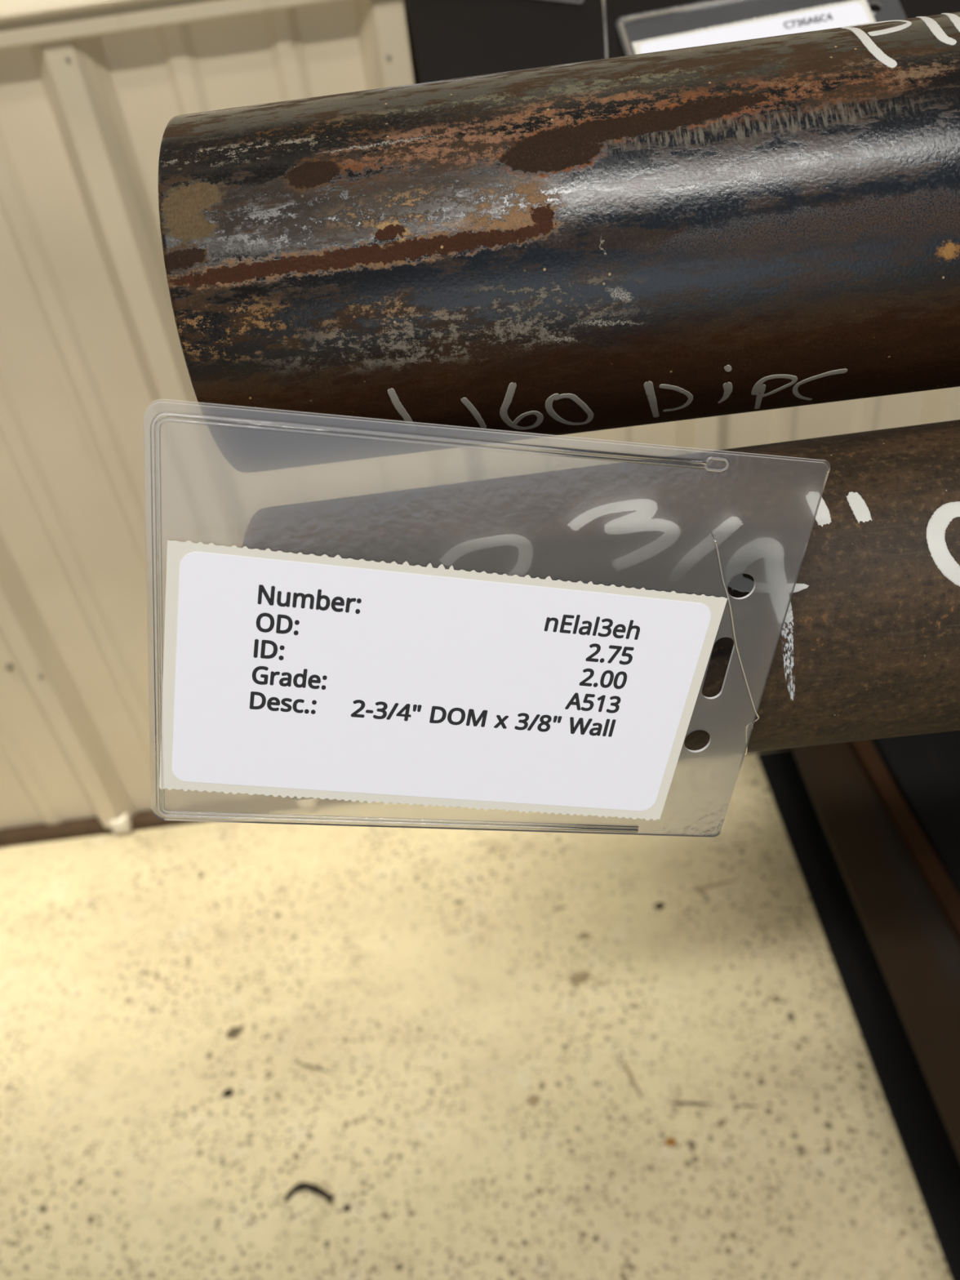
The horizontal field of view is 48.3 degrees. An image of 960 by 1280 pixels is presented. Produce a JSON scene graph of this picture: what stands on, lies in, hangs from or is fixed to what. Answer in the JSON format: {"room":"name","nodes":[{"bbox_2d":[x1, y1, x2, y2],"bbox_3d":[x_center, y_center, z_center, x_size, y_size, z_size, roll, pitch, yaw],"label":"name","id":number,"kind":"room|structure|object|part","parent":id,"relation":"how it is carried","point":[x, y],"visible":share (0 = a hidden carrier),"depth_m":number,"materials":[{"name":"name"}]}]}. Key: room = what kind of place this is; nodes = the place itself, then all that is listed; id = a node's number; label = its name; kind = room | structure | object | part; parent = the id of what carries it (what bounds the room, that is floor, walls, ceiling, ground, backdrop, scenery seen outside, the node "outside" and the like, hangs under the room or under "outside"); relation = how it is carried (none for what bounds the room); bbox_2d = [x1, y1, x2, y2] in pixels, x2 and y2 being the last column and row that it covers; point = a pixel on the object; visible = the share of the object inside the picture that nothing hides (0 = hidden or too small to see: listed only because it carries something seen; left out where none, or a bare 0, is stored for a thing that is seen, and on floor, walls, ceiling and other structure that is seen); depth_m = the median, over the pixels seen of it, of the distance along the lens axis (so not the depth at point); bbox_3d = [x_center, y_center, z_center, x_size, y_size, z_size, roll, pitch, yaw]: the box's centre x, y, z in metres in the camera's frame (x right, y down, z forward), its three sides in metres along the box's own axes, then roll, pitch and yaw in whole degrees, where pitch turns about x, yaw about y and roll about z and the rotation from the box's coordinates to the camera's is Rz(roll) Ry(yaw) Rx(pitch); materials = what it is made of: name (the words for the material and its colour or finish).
{"room":"workspace","nodes":[
{"label":"workspace","id":0,"kind":"room"},
{"bbox_2d":[0,748,951,1279],"bbox_3d":[0.375,2.519,-0.789,7.000,0.060,7.900,-8,40,0],"label":"floor","id":1,"kind":"structure","parent":0,"point":[488,1047],"depth_m":1.49,"materials":[{"name":"concrete"}]},
{"bbox_2d":[222,1088,233,1097],"bbox_3d":[-0.350,0.628,1.487,0.013,0.006,0.012,3,42,13],"label":"crumb","id":2,"kind":"object","parent":1,"relation":"on","point":[228,1092],"visible":1,"depth_m":1.49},
{"bbox_2d":[284,1182,333,1202],"bbox_3d":[-0.218,0.707,1.373,0.065,0.004,0.024,-4,41,5],"label":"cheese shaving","id":3,"kind":"object","parent":1,"relation":"on","point":[314,1188],"visible":1,"depth_m":1.37,"materials":[{"name":"black metal"}]},
{"bbox_2d":[342,1204,351,1211],"bbox_3d":[-0.168,0.718,1.353,0.009,0.004,0.008,3,42,13],"label":"crumb","id":4,"kind":"object","parent":1,"relation":"on","point":[347,1207],"visible":1,"depth_m":1.35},
{"bbox_2d":[655,902,663,908],"bbox_3d":[0.275,0.406,1.639,0.011,0.004,0.011,13,45,23],"label":"crumb","id":5,"kind":"object","parent":1,"relation":"on","point":[659,904],"visible":1,"depth_m":1.64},
{"bbox_2d":[665,1137,676,1146],"bbox_3d":[0.244,0.642,1.369,0.014,0.005,0.012,-8,40,0],"label":"chip","id":6,"kind":"object","parent":1,"relation":"on","point":[669,1141],"visible":1,"depth_m":1.37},
{"bbox_2d":[757,739,959,1279],"bbox_3d":[0.596,0.744,1.047,0.118,0.190,1.932,-8,40,1],"label":"beam","id":7,"kind":"structure","parent":1,"relation":"on","point":[895,953],"depth_m":1.40,"materials":[{"name":"black metal"}]},
{"bbox_2d":[847,739,959,943],"bbox_3d":[0.643,0.534,1.120,0.031,0.020,1.500,-10,40,-2],"label":"rusty angle","id":8,"kind":"object","parent":7,"relation":"on","point":[928,864],"visible":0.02,"depth_m":1.45,"materials":[{"name":"brown metal"}]},
{"bbox_2d":[872,730,959,896],"bbox_3d":[0.779,0.754,1.033,0.160,0.150,1.860,-8,40,0],"label":"tube","id":9,"kind":"object","parent":1,"relation":"on","point":[924,769],"visible":0.26,"depth_m":1.57,"materials":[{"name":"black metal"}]},
{"bbox_3d":[1.485,-0.107,0.601,1.130,1.850,0.830,-8,40,0],"label":"rack","id":10,"kind":"object","parent":1,"relation":"on","visible":0},
{"bbox_2d":[158,11,959,472],"bbox_3d":[1.135,-0.210,0.192,2.400,0.083,0.073,-7,40,2],"label":"pipe","id":11,"kind":"object","parent":10,"relation":"on","point":[769,223],"visible":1,"depth_m":0.20,"materials":[{"name":"black metal"}]},
{"bbox_2d":[241,419,959,799],"bbox_3d":[1.142,-0.134,0.169,2.401,0.123,0.070,-6,40,3],"label":"pipe","id":12,"kind":"object","parent":10,"relation":"on","point":[868,647],"visible":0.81,"depth_m":0.22,"materials":[{"name":"brown metal"}]},
{"bbox_2d":[682,451,759,755],"bbox_3d":[0.053,-0.010,0.243,0.010,0.080,0.077,-3,41,6],"label":"nylon line","id":13,"kind":"object","parent":12,"relation":"attached to","point":[684,452],"visible":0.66,"depth_m":0.21,"materials":[{"name":"clear plastic"}]},
{"bbox_2d":[143,399,830,837],"bbox_3d":[-0.001,0.002,0.200,0.134,0.110,0.017,-8,40,0],"label":"holder","id":14,"kind":"object","parent":13,"relation":"hanging from","point":[299,675],"visible":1,"depth_m":0.20,"materials":[{"name":"clear plastic"}]},
{"bbox_2d":[403,0,959,84],"bbox_3d":[1.115,-0.388,0.548,2.300,0.220,0.220,-8,40,0],"label":"pipe","id":15,"kind":"object","parent":10,"relation":"on","point":[448,39],"visible":0.14,"depth_m":0.44,"materials":[{"name":"black metal"}]},
{"bbox_2d":[549,0,584,4],"bbox_3d":[-0.006,-0.313,0.463,0.122,0.060,0.074,3,42,13],"label":"holder","id":16,"kind":"object","parent":15,"relation":"on","point":[578,1],"visible":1,"depth_m":0.44,"materials":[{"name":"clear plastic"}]},
{"bbox_2d":[602,0,608,57],"bbox_3d":[0.052,-0.234,0.444,0.002,0.055,0.052,-2,41,8],"label":"strap","id":17,"kind":"object","parent":15,"relation":"attached to","point":[603,1],"visible":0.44,"depth_m":0.44,"materials":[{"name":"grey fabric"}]},
{"bbox_2d":[616,0,906,55],"bbox_3d":[0.118,-0.229,0.426,0.114,0.044,0.070,-10,40,-2],"label":"holder","id":18,"kind":"object","parent":15,"relation":"on","point":[708,22],"visible":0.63,"depth_m":0.43,"materials":[{"name":"clear plastic"}]},
{"bbox_2d":[0,0,959,834],"bbox_3d":[-0.486,-0.918,0.839,6.192,3.194,0.044,-7,40,1],"label":"wall","id":19,"kind":"structure","parent":0,"point":[89,336],"depth_m":1.41,"materials":[{"name":"metal"}]},
{"bbox_3d":[-0.993,-0.860,0.848,1.092,3.179,0.031,-7,40,1],"label":"wall panel","id":20,"kind":"part","parent":19,"relation":"part of","materials":[{"name":"paint"}]},
{"bbox_2d":[0,0,346,49],"bbox_3d":[-0.423,-0.626,1.064,6.150,0.055,0.018,-7,40,1],"label":"trim","id":21,"kind":"structure","parent":19,"relation":"attached to","point":[23,23],"depth_m":1.07,"materials":[{"name":"paint"}]},
{"bbox_2d":[0,748,784,847],"bbox_3d":[-0.288,0.277,1.874,6.150,0.020,0.028,-7,40,1],"label":"trim","id":22,"kind":"structure","parent":19,"relation":"attached to","point":[260,805],"depth_m":1.87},
{"bbox_3d":[0.018,-0.992,0.827,1.092,3.179,0.031,-7,40,1],"label":"wall panel","id":23,"kind":"part","parent":19,"relation":"part of","materials":[{"name":"paint"}]}
]}

